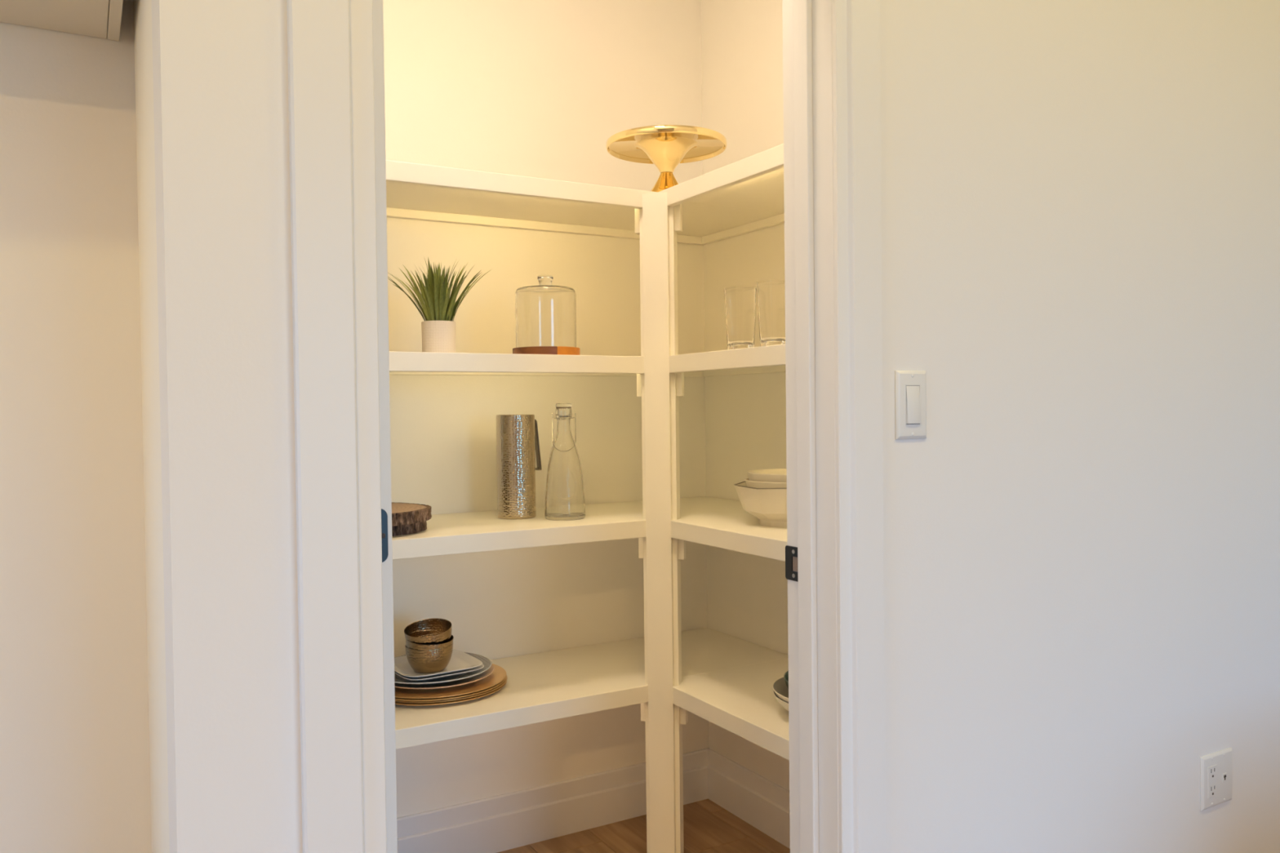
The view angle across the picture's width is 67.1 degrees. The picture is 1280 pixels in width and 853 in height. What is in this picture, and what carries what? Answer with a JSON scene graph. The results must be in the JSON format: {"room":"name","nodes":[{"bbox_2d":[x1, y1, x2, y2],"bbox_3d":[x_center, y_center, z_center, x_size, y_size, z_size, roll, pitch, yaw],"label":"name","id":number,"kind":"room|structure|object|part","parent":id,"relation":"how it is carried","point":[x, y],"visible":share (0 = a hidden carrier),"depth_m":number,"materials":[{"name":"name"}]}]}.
{"room":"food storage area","nodes":[
{"label":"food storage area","id":0,"kind":"room"},
{"bbox_2d":[0,0,151,852],"bbox_3d":[-1.246,-0.160,1.304,1.010,2.700,0.100,-1,1,-30],"label":"wall","id":1,"kind":"structure","parent":0,"point":[75,766],"depth_m":1.47,"materials":[{"name":"paint"}]},
{"bbox_2d":[0,0,123,40],"bbox_3d":[-1.143,-0.984,1.072,0.990,0.801,0.383,-1,1,-30],"label":"upper cabinet","id":2,"kind":"object","parent":1,"relation":"attached to","point":[102,19],"visible":1,"depth_m":1.39,"materials":[{"name":"paint"}]},
{"bbox_3d":[-0.729,-0.993,1.330,0.016,0.801,0.349,-1,1,-30],"label":"panel","id":3,"kind":"part","parent":2,"relation":"part of","materials":[{"name":"paint"}]},
{"bbox_2d":[133,0,169,852],"bbox_3d":[-0.847,-0.173,1.737,0.114,2.700,1.268,-1,1,-30],"label":"wall","id":4,"kind":"structure","parent":0,"point":[143,43],"depth_m":1.32,"materials":[{"name":"paint"}]},
{"bbox_2d":[382,0,708,817],"bbox_3d":[-0.458,-0.194,2.635,1.456,2.700,0.100,-1,1,-30],"label":"wall","id":5,"kind":"structure","parent":0,"point":[530,88],"depth_m":2.67,"materials":[{"name":"paint"}]},
{"bbox_2d":[396,748,708,852],"bbox_3d":[-0.414,1.081,2.610,1.456,0.150,0.014,-1,1,-30],"label":"baseboard","id":6,"kind":"structure","parent":5,"relation":"attached to","point":[521,818],"depth_m":2.68,"materials":[{"name":"paint"}]},
{"bbox_2d":[497,799,790,852],"bbox_3d":[0.069,1.266,-0.370,6.500,0.120,5.864,-1,1,-30],"label":"floor","id":7,"kind":"structure","parent":0,"point":[708,827],"depth_m":2.70,"materials":[{"name":"brown wood"}]},
{"bbox_2d":[386,143,789,852],"bbox_3d":[-0.136,0.298,2.097,1.454,1.728,1.163,-1,1,-30],"label":"shelving","id":8,"kind":"object","parent":7,"relation":"on","point":[726,681],"visible":0.47,"depth_m":2.34,"materials":[{"name":"paint"}]},
{"bbox_2d":[391,520,426,536],"bbox_3d":[-0.632,0.225,2.204,0.281,0.026,0.280,-1,1,-30],"label":"wood slice","id":9,"kind":"object","parent":8,"relation":"on","point":[413,528],"visible":0.14,"depth_m":2.13,"materials":[{"name":"brown wood"}]},
{"bbox_2d":[391,502,431,526],"bbox_3d":[-0.631,0.199,2.170,0.318,0.027,0.305,-1,1,-30],"label":"wood slice","id":10,"kind":"object","parent":9,"relation":"on","point":[402,513],"visible":0.34,"depth_m":2.13,"materials":[{"name":"brown wood"}]},
{"bbox_2d":[389,256,491,352],"bbox_3d":[-0.462,-0.274,2.199,0.230,0.223,0.189,-1,1,-30],"label":"potted plant","id":11,"kind":"object","parent":8,"relation":"on","point":[438,308],"visible":0.93,"depth_m":2.17,"materials":[{"name":"green plant"}]},
{"bbox_3d":[-0.458,-0.200,2.198,0.077,0.076,0.077,-1,1,-30],"label":"pot","id":12,"kind":"part","parent":11,"relation":"part of","materials":[{"name":"beige ceramic"}]},
{"bbox_2d":[395,680,506,705],"bbox_3d":[-0.496,0.633,2.357,0.339,0.011,0.339,0,1,31],"label":"charger plate","id":13,"kind":"object","parent":8,"relation":"on","point":[504,685],"visible":0.16,"depth_m":2.21,"materials":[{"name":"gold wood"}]},
{"bbox_2d":[395,675,507,702],"bbox_3d":[-0.495,0.628,2.362,0.339,0.011,0.339,0,1,31],"label":"charger plate","id":14,"kind":"object","parent":13,"relation":"on","point":[506,678],"visible":0.14,"depth_m":2.22,"materials":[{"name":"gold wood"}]},
{"bbox_2d":[395,676,506,701],"bbox_3d":[-0.498,0.623,2.358,0.339,0.011,0.339,0,1,33],"label":"charger plate","id":15,"kind":"object","parent":14,"relation":"on","point":[503,681],"visible":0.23,"depth_m":2.21,"materials":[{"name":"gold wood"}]},
{"bbox_2d":[395,663,506,698],"bbox_3d":[-0.498,0.618,2.362,0.339,0.011,0.339,-1,1,-3],"label":"charger plate","id":16,"kind":"object","parent":15,"relation":"on","point":[499,674],"visible":0.36,"depth_m":2.27,"materials":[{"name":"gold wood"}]},
{"bbox_2d":[394,664,493,689],"bbox_3d":[-0.499,0.608,2.354,0.285,0.023,0.285,-1,1,-30],"label":"dinner plate","id":17,"kind":"object","parent":16,"relation":"on","point":[466,681],"visible":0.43,"depth_m":2.29,"materials":[{"name":"beige ceramic"}]},
{"bbox_2d":[394,652,492,684],"bbox_3d":[-0.506,0.595,2.351,0.288,0.023,0.288,-1,1,-30],"label":"patterned plate","id":18,"kind":"object","parent":17,"relation":"on","point":[486,662],"visible":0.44,"depth_m":2.30,"materials":[{"name":"grey ceramic"}]},
{"bbox_2d":[394,664,484,680],"bbox_3d":[-0.499,0.586,2.343,0.203,0.014,0.203,-1,1,-35],"label":"square plate","id":19,"kind":"object","parent":18,"relation":"on","point":[482,666],"visible":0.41,"depth_m":2.27,"materials":[{"name":"white ceramic"}]},
{"bbox_2d":[394,649,482,677],"bbox_3d":[-0.503,0.580,2.345,0.203,0.014,0.203,-1,1,-34],"label":"square plate","id":20,"kind":"object","parent":19,"relation":"on","point":[460,660],"visible":0.63,"depth_m":2.35,"materials":[{"name":"white ceramic"}]},
{"bbox_2d":[404,644,453,673],"bbox_3d":[-0.504,0.552,2.313,0.112,0.061,0.112,-1,1,-30],"label":"bowl","id":21,"kind":"object","parent":20,"relation":"on","point":[429,661],"visible":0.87,"depth_m":2.27,"materials":[{"name":"brown ceramic"}]},
{"bbox_2d":[405,630,453,650],"bbox_3d":[-0.503,0.534,2.312,0.112,0.071,0.112,-1,1,-6],"label":"bowl","id":22,"kind":"object","parent":21,"relation":"on","point":[409,645],"visible":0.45,"depth_m":2.28,"materials":[{"name":"brown ceramic"}]},
{"bbox_2d":[404,617,452,644],"bbox_3d":[-0.507,0.509,2.312,0.112,0.077,0.112,-1,1,-9],"label":"bowl","id":23,"kind":"object","parent":22,"relation":"in","point":[443,627],"visible":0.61,"depth_m":2.34,"materials":[{"name":"brown ceramic"}]},
{"bbox_2d":[496,414,542,519],"bbox_3d":[-0.311,0.100,2.448,0.097,0.260,0.110,0,1,17],"label":"pitcher","id":24,"kind":"object","parent":8,"relation":"on","point":[517,444],"visible":1,"depth_m":2.40,"materials":[{"name":"silver metal"}]},
{"bbox_3d":[-0.267,0.047,2.476,0.023,0.130,0.018,-1,1,-37],"label":"handle","id":25,"kind":"part","parent":24,"relation":"part of","materials":[{"name":"silver metal"}]},
{"bbox_2d":[512,346,579,355],"bbox_3d":[-0.227,-0.178,2.338,0.162,0.022,0.162,-1,1,-5],"label":"serving board","id":26,"kind":"object","parent":8,"relation":"on","point":[561,350],"visible":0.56,"depth_m":2.27,"materials":[{"name":"brown wood"}]},
{"bbox_2d":[515,274,576,347],"bbox_3d":[-0.228,-0.278,2.336,0.151,0.177,0.151,-1,1,-30],"label":"glass dome","id":27,"kind":"object","parent":26,"relation":"on","point":[545,313],"visible":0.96,"depth_m":2.27,"materials":[{"name":"clear glass"}]},
{"bbox_2d":[544,403,585,520],"bbox_3d":[-0.188,0.085,2.408,0.102,0.288,0.102,-1,1,-21],"label":"bottle","id":28,"kind":"object","parent":8,"relation":"on","point":[564,491],"visible":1,"depth_m":2.38,"materials":[{"name":"clear glass"}]},
{"bbox_3d":[-0.322,0.236,2.417,1.452,0.010,0.418,-1,1,-30],"label":"shelf","id":29,"kind":"part","parent":8,"relation":"part of","materials":[{"name":"paint"}]},
{"bbox_3d":[-0.332,-0.564,2.402,1.452,0.010,0.418,-1,1,-30],"label":"shelf","id":30,"kind":"part","parent":8,"relation":"part of","materials":[{"name":"paint"}]},
{"bbox_3d":[-0.318,0.640,2.425,1.452,0.010,0.418,-1,1,-30],"label":"shelf","id":31,"kind":"part","parent":8,"relation":"part of","materials":[{"name":"paint"}]},
{"bbox_3d":[0.047,0.296,2.349,0.062,1.718,0.017,0,1,15],"label":"post","id":32,"kind":"part","parent":8,"relation":"part of","materials":[{"name":"paint"}]},
{"bbox_2d":[605,124,726,191],"bbox_3d":[0.069,-0.654,2.491,0.311,0.157,0.311,-1,1,-30],"label":"cake stand","id":33,"kind":"object","parent":8,"relation":"on","point":[665,147],"visible":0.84,"depth_m":2.45,"materials":[{"name":"gold metal"}]},
{"bbox_3d":[0.068,-0.724,2.490,0.311,0.018,0.311,-1,1,-30],"label":"plate","id":34,"kind":"part","parent":33,"relation":"part of","materials":[{"name":"gold metal"}]},
{"bbox_3d":[0.068,-0.690,2.490,0.166,0.072,0.166,-1,1,-30],"label":"stem","id":35,"kind":"part","parent":33,"relation":"part of","materials":[{"name":"gold metal"}]},
{"bbox_3d":[0.421,0.232,2.175,0.406,0.010,0.744,-1,1,-30],"label":"shelf","id":36,"kind":"part","parent":8,"relation":"part of","materials":[{"name":"paint"}]},
{"bbox_3d":[0.426,0.636,2.183,0.406,0.010,0.744,-1,1,-30],"label":"shelf","id":37,"kind":"part","parent":8,"relation":"part of","materials":[{"name":"paint"}]},
{"bbox_3d":[0.411,-0.568,2.160,0.406,0.010,0.744,-1,1,-30],"label":"shelf","id":38,"kind":"part","parent":8,"relation":"part of","materials":[{"name":"paint"}]},
{"bbox_2d":[724,284,756,349],"bbox_3d":[0.227,-0.242,2.177,0.057,0.144,0.057,-1,1,-30],"label":"tumbler","id":39,"kind":"object","parent":8,"relation":"on","point":[740,300],"visible":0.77,"depth_m":2.16,"materials":[{"name":"clear glass"}]},
{"bbox_2d":[733,481,786,528],"bbox_3d":[0.345,0.179,2.240,0.249,0.094,0.249,-1,1,-30],"label":"bowl","id":40,"kind":"object","parent":8,"relation":"on","point":[769,505],"visible":0.38,"depth_m":2.16,"materials":[{"name":"beige ceramic"}]},
{"bbox_2d":[745,478,786,488],"bbox_3d":[0.344,0.165,2.234,0.198,0.087,0.198,-1,1,-30],"label":"round bowl","id":41,"kind":"object","parent":40,"relation":"in","point":[753,484],"visible":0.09,"depth_m":2.16,"materials":[{"name":"beige ceramic"}]},
{"bbox_2d":[746,468,786,482],"bbox_3d":[0.348,0.147,2.239,0.198,0.087,0.198,-1,1,-30],"label":"round bowl","id":42,"kind":"object","parent":40,"relation":"in","point":[776,475],"visible":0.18,"depth_m":2.19,"materials":[{"name":"beige ceramic"}]},
{"bbox_2d":[755,278,785,346],"bbox_3d":[0.287,-0.241,2.072,0.057,0.144,0.057,-1,1,-30],"label":"tumbler","id":43,"kind":"object","parent":8,"relation":"on","point":[771,292],"visible":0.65,"depth_m":2.05,"materials":[{"name":"clear glass"}]},
{"bbox_2d":[773,689,788,711],"bbox_3d":[0.425,0.608,2.113,0.264,0.049,0.264,0,1,32],"label":"shallow bowl","id":44,"kind":"object","parent":8,"relation":"on","point":[783,704],"visible":0.1,"depth_m":2.07,"materials":[{"name":"beige ceramic"}]},
{"bbox_2d":[772,677,788,702],"bbox_3d":[0.423,0.595,2.110,0.264,0.049,0.264,0,1,32],"label":"shallow bowl","id":45,"kind":"object","parent":44,"relation":"on","point":[780,687],"visible":0.09,"depth_m":2.15,"materials":[{"name":"beige ceramic"}]},
{"bbox_2d":[783,671,788,688],"bbox_3d":[0.427,0.581,2.110,0.223,0.065,0.223,-1,1,-30],"label":"bowl","id":46,"kind":"object","parent":45,"relation":"on","point":[786,674],"visible":0.02,"depth_m":2.13,"materials":[{"name":"ceramic"}]},
{"bbox_2d":[151,0,1279,852],"bbox_3d":[0.716,-0.193,1.835,2.920,2.700,0.124,-1,1,-30],"label":"wall","id":47,"kind":"structure","parent":0,"point":[1080,199],"depth_m":1.74,"materials":[{"name":"paint"}]},
{"bbox_2d":[286,0,386,852],"bbox_3d":[-0.353,0.153,1.141,0.097,2.060,0.016,-1,1,-30],"label":"trim","id":48,"kind":"structure","parent":47,"relation":"attached to","point":[331,57],"depth_m":1.13,"materials":[{"name":"paint"}]},
{"bbox_2d":[372,0,397,852],"bbox_3d":[-0.527,0.147,1.605,0.159,2.033,0.712,-1,1,-30],"label":"door","id":49,"kind":"structure","parent":47,"relation":"in","point":[377,5],"depth_m":1.30,"materials":[{"name":"paint"}]},
{"bbox_2d":[782,0,839,852],"bbox_3d":[0.283,0.137,1.589,0.031,2.060,0.124,-1,1,-30],"label":"trim","id":50,"kind":"structure","parent":47,"relation":"attached to","point":[807,24],"depth_m":1.57,"materials":[{"name":"paint"}]},
{"bbox_2d":[785,545,798,582],"bbox_3d":[0.259,0.231,1.625,0.003,0.058,0.044,-1,1,-30],"label":"strike plate","id":51,"kind":"object","parent":50,"relation":"attached to","point":[791,552],"visible":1,"depth_m":1.63,"materials":[{"name":"black metal"}]},
{"bbox_2d":[831,0,885,852],"bbox_3d":[0.354,0.137,1.549,0.088,2.060,0.016,-1,1,-30],"label":"trim","id":52,"kind":"structure","parent":47,"relation":"attached to","point":[856,93],"depth_m":1.54,"materials":[{"name":"paint"}]},
{"bbox_2d":[894,370,926,439],"bbox_3d":[0.454,-0.036,1.608,0.070,0.114,0.010,-1,1,-30],"label":"light switch","id":53,"kind":"object","parent":47,"relation":"attached to","point":[910,386],"visible":1,"depth_m":1.60,"materials":[{"name":"white plastic"}]},
{"bbox_3d":[0.454,-0.036,1.607,0.034,0.067,0.001,-1,1,-30],"label":"rocker frame","id":54,"kind":"part","parent":53,"relation":"part of","materials":[{"name":"white plastic"}]},
{"bbox_2d":[1200,747,1231,811],"bbox_3d":[1.238,0.757,2.072,0.116,0.114,0.008,-1,1,-30],"label":"wall outlet","id":55,"kind":"object","parent":47,"relation":"attached to","point":[1215,768],"visible":1,"depth_m":2.06,"materials":[{"name":"white plastic"}]},
{"bbox_2d":[1208,764,1217,799],"bbox_3d":[1.220,0.757,2.058,0.033,0.067,0.002,-1,1,-30],"label":"socket","id":56,"kind":"object","parent":55,"relation":"attached to","point":[1212,769],"depth_m":2.06,"materials":[{"name":"white plastic"}]},
{"bbox_2d":[701,0,789,791],"bbox_3d":[0.508,-0.204,2.518,0.100,2.700,1.268,-1,1,-30],"label":"wall","id":57,"kind":"structure","parent":0,"point":[742,40],"depth_m":2.78,"materials":[{"name":"paint"}]},
{"bbox_2d":[707,748,790,848],"bbox_3d":[0.498,1.073,2.470,0.014,0.150,1.168,-1,1,-30],"label":"baseboard","id":58,"kind":"structure","parent":57,"relation":"attached to","point":[763,804],"depth_m":2.78,"materials":[{"name":"paint"}]}
]}

